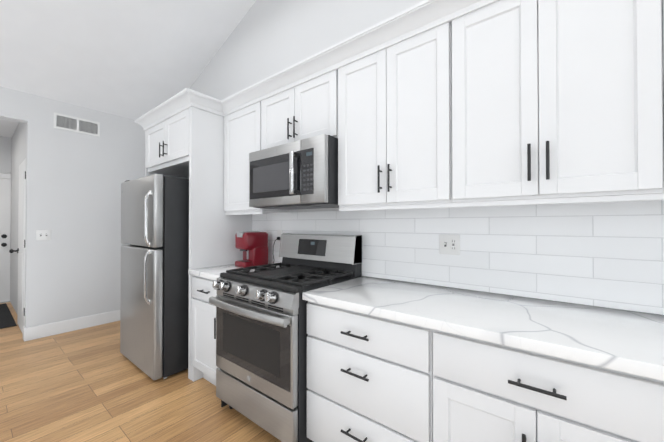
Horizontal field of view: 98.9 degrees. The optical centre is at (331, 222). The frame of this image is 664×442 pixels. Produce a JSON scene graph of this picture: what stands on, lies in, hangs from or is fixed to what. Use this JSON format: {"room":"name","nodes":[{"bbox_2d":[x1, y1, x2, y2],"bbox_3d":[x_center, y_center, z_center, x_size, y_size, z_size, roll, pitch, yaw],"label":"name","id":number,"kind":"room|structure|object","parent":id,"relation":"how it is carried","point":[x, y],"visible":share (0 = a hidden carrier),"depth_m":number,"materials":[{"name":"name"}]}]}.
{"room":"kitchen","nodes":[
{"label":"kitchen","id":0,"kind":"room"},
{"bbox_2d":[0,136,10,173],"bbox_3d":[-5.778,-0.051,4.385,0.120,2.740,3.700,0,-1,38],"label":"wall","id":1,"kind":"structure","parent":0,"point":[5,154],"depth_m":4.73,"materials":[{"name":"grey paint"}]},
{"bbox_2d":[0,173,10,302],"bbox_3d":[-5.658,0.254,4.339,0.121,2.130,0.998,0,-1,38],"label":"door","id":2,"kind":"structure","parent":1,"relation":"attached to","point":[5,207],"depth_m":4.70,"materials":[{"name":"white metal"}]},
{"bbox_2d":[0,119,18,137],"bbox_3d":[-4.801,-1.477,3.634,2.600,0.100,3.700,0,-1,38],"label":"ceiling","id":3,"kind":"structure","parent":0,"point":[8,128],"depth_m":4.27,"materials":[{"name":"paint"}]},
{"bbox_2d":[10,122,25,312],"bbox_3d":[-4.384,-0.053,4.058,2.480,2.740,0.120,0,-1,38],"label":"wall","id":4,"kind":"structure","parent":0,"point":[18,147],"depth_m":4.29,"materials":[{"name":"grey paint"}]},
{"bbox_2d":[9,158,25,333],"bbox_3d":[-3.772,0.285,3.422,0.704,2.028,0.120,0,-1,38],"label":"door","id":5,"kind":"structure","parent":4,"relation":"attached to","point":[20,250],"depth_m":3.37,"materials":[{"name":"white wood"}]},
{"bbox_2d":[0,86,144,327],"bbox_3d":[-4.744,-0.075,1.485,0.120,2.740,7.000,0,-1,38],"label":"wall","id":6,"kind":"structure","parent":0,"point":[74,180],"depth_m":3.44,"materials":[{"name":"grey paint"}]},
{"bbox_2d":[36,230,50,239],"bbox_3d":[-3.286,0.147,3.240,0.016,0.116,0.116,0,-1,38],"label":"switch plate","id":7,"kind":"object","parent":6,"relation":"attached to","point":[43,234],"visible":1,"depth_m":3.24,"materials":[{"name":"white plastic"}]},
{"bbox_2d":[23,310,119,341],"bbox_3d":[-2.966,1.242,3.659,0.034,0.143,1.362,0,-1,38],"label":"baseboard","id":8,"kind":"structure","parent":6,"relation":"attached to","point":[44,330],"depth_m":3.40,"materials":[{"name":"white wood"}]},
{"bbox_2d":[54,112,99,136],"bbox_3d":[-3.110,-1.188,3.478,0.014,0.180,0.425,0,-1,38],"label":"air vent","id":9,"kind":"object","parent":6,"relation":"in","point":[73,124],"visible":1,"depth_m":3.47,"materials":[{"name":"white metal"}]},
{"bbox_2d":[0,0,255,119],"bbox_3d":[-1.150,-3.048,-1.297,9.240,3.242,7.240,0,-1,38],"label":"ceiling","id":10,"kind":"structure","parent":0,"point":[133,59],"depth_m":2.92,"materials":[{"name":"paint"}]},
{"bbox_2d":[0,302,281,441],"bbox_3d":[-2.175,1.309,-0.533,11.840,0.060,7.240,0,-1,38],"label":"floor","id":11,"kind":"structure","parent":0,"point":[91,384],"depth_m":2.08,"materials":[{"name":"brown wood"}]},
{"bbox_2d":[0,303,16,328],"bbox_3d":[-4.934,1.309,3.708,1.630,0.009,0.990,0,-1,38],"label":"mat","id":12,"kind":"object","parent":11,"relation":"on","point":[7,320],"visible":1,"depth_m":3.85,"materials":[{"name":"black fabric"}]},
{"bbox_2d":[120,174,188,379],"bbox_3d":[-1.513,0.450,2.825,0.824,1.712,0.844,0,-1,38],"label":"fridge","id":13,"kind":"object","parent":11,"relation":"on","point":[154,309],"visible":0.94,"depth_m":2.41,"materials":[{"name":"silver metal"}]},
{"bbox_2d":[145,131,188,178],"bbox_3d":[-1.766,0.167,3.210,0.020,2.285,0.608,0,-1,38],"label":"panel","id":14,"kind":"object","parent":11,"relation":"on","point":[146,172],"depth_m":2.98,"materials":[{"name":"white paint"}]},
{"bbox_2d":[191,275,217,385],"bbox_3d":[-0.783,0.866,2.412,0.532,0.874,0.647,0,-1,38],"label":"base cabinet","id":15,"kind":"object","parent":11,"relation":"on","point":[203,337],"visible":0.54,"depth_m":2.24,"materials":[{"name":"white paint"}]},
{"bbox_2d":[188,107,251,379],"bbox_3d":[-0.997,0.162,2.610,0.040,2.285,0.608,0,-1,38],"label":"panel","id":16,"kind":"object","parent":11,"relation":"on","point":[214,229],"visible":0.43,"depth_m":2.48,"materials":[{"name":"white paint"}]},
{"bbox_2d":[209,233,361,441],"bbox_3d":[-0.317,0.695,1.957,0.756,1.209,0.756,0,-1,38],"label":"gas range","id":17,"kind":"object","parent":11,"relation":"on","point":[261,345],"visible":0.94,"depth_m":1.71,"materials":[{"name":"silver metal"}]},
{"bbox_2d":[307,301,432,441],"bbox_3d":[0.298,0.859,1.568,0.684,0.874,0.647,0,-1,38],"label":"base cabinet","id":18,"kind":"object","parent":11,"relation":"on","point":[369,378],"visible":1,"depth_m":1.31,"materials":[{"name":"white paint"}]},
{"bbox_2d":[432,329,663,441],"bbox_3d":[0.839,0.856,1.146,0.684,0.874,0.647,0,-1,38],"label":"base cabinet","id":19,"kind":"object","parent":11,"relation":"on","point":[485,391],"visible":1,"depth_m":0.93,"materials":[{"name":"white paint"}]},
{"bbox_2d":[188,264,663,380],"bbox_3d":[0.610,0.399,1.337,4.053,0.040,0.633,0,-1,38],"label":"countertop","id":20,"kind":"structure","parent":19,"relation":"on","point":[628,341],"depth_m":1.12,"materials":[{"name":"stone"}]},
{"bbox_2d":[235,231,267,267],"bbox_3d":[-0.718,0.234,2.540,0.175,0.308,0.257,0,-1,38],"label":"coffee maker","id":21,"kind":"object","parent":20,"relation":"on","point":[252,246],"visible":0.98,"depth_m":2.47,"materials":[{"name":"red plastic"}]},
{"bbox_2d":[189,0,660,314],"bbox_3d":[0.016,-1.698,2.298,11.840,6.000,0.120,0,-1,38],"label":"wall","id":22,"kind":"structure","parent":0,"point":[266,39],"depth_m":2.60,"materials":[{"name":"grey paint"}]},
{"bbox_2d":[146,108,188,177],"bbox_3d":[-1.397,-0.685,2.905,0.943,0.585,0.647,0,-1,38],"label":"upper cabinet","id":23,"kind":"object","parent":22,"relation":"attached to","point":[167,146],"visible":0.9,"depth_m":2.67,"materials":[{"name":"white paint"}]},
{"bbox_2d":[134,0,499,130],"bbox_3d":[0.165,-1.022,1.661,5.138,0.104,0.684,0,-1,38],"label":"crown molding","id":24,"kind":"structure","parent":23,"relation":"attached to","point":[415,20],"depth_m":1.77,"materials":[{"name":"white paint"}]},
{"bbox_2d":[224,101,289,212],"bbox_3d":[-0.694,-0.533,2.538,0.532,0.895,0.357,0,-1,38],"label":"upper cabinet","id":25,"kind":"object","parent":22,"relation":"attached to","point":[242,134],"visible":0.54,"depth_m":2.45,"materials":[{"name":"white paint"}]},
{"bbox_2d":[261,69,337,149],"bbox_3d":[-0.183,-0.759,2.141,0.760,0.450,0.357,0,-1,38],"label":"upper cabinet","id":26,"kind":"object","parent":22,"relation":"attached to","point":[307,109],"visible":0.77,"depth_m":1.99,"materials":[{"name":"white paint"}]},
{"bbox_2d":[249,134,338,209],"bbox_3d":[-0.220,-0.320,2.090,0.748,0.424,0.478,0,-1,38],"label":"over-the-range microwave","id":27,"kind":"object","parent":26,"relation":"attached to","point":[300,174],"visible":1,"depth_m":1.84,"materials":[{"name":"grey metal"}]},
{"bbox_2d":[338,21,451,207],"bbox_3d":[0.388,-0.540,1.694,0.684,0.895,0.357,0,-1,38],"label":"upper cabinet","id":28,"kind":"object","parent":22,"relation":"attached to","point":[395,124],"visible":1,"depth_m":1.54,"materials":[{"name":"white paint"}]},
{"bbox_2d":[252,200,663,314],"bbox_3d":[0.803,0.144,1.587,4.053,0.473,0.008,0,-1,38],"label":"tile backsplash","id":29,"kind":"structure","parent":22,"relation":"attached to","point":[606,254],"depth_m":1.45,"materials":[{"name":"white tile"}]},
{"bbox_2d":[273,230,281,263],"bbox_3d":[-0.508,0.226,2.564,0.113,0.316,0.063,0,-1,38],"label":"cord","id":30,"kind":"object","parent":29,"relation":"attached to","point":[279,233],"visible":0.81,"depth_m":2.56,"materials":[{"name":"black plastic"}]},
{"bbox_2d":[439,234,459,254],"bbox_3d":[0.686,0.131,1.662,0.116,0.116,0.016,0,-1,38],"label":"outlet","id":31,"kind":"object","parent":29,"relation":"attached to","point":[449,244],"visible":1,"depth_m":1.66,"materials":[{"name":"white plastic"}]},
{"bbox_2d":[452,0,663,202],"bbox_3d":[0.928,-0.544,1.272,0.684,0.895,0.357,0,-1,38],"label":"upper cabinet","id":32,"kind":"object","parent":22,"relation":"attached to","point":[557,98],"visible":1,"depth_m":1.12,"materials":[{"name":"white paint"}]},
{"bbox_2d":[225,193,663,214],"bbox_3d":[0.620,-0.084,1.368,4.038,0.021,0.018,0,-1,38],"label":"rail","id":33,"kind":"object","parent":32,"relation":"attached to","point":[641,197],"visible":1,"depth_m":1.22,"materials":[{"name":"white paint"}]},
{"bbox_2d":[662,0,663,159],"bbox_3d":[1.469,-0.547,0.849,0.684,0.895,0.357,0,-1,38],"label":"upper cabinet","id":34,"kind":"object","parent":22,"relation":"attached to","point":[663,66],"depth_m":0.97,"materials":[{"name":"white paint"}]}
]}

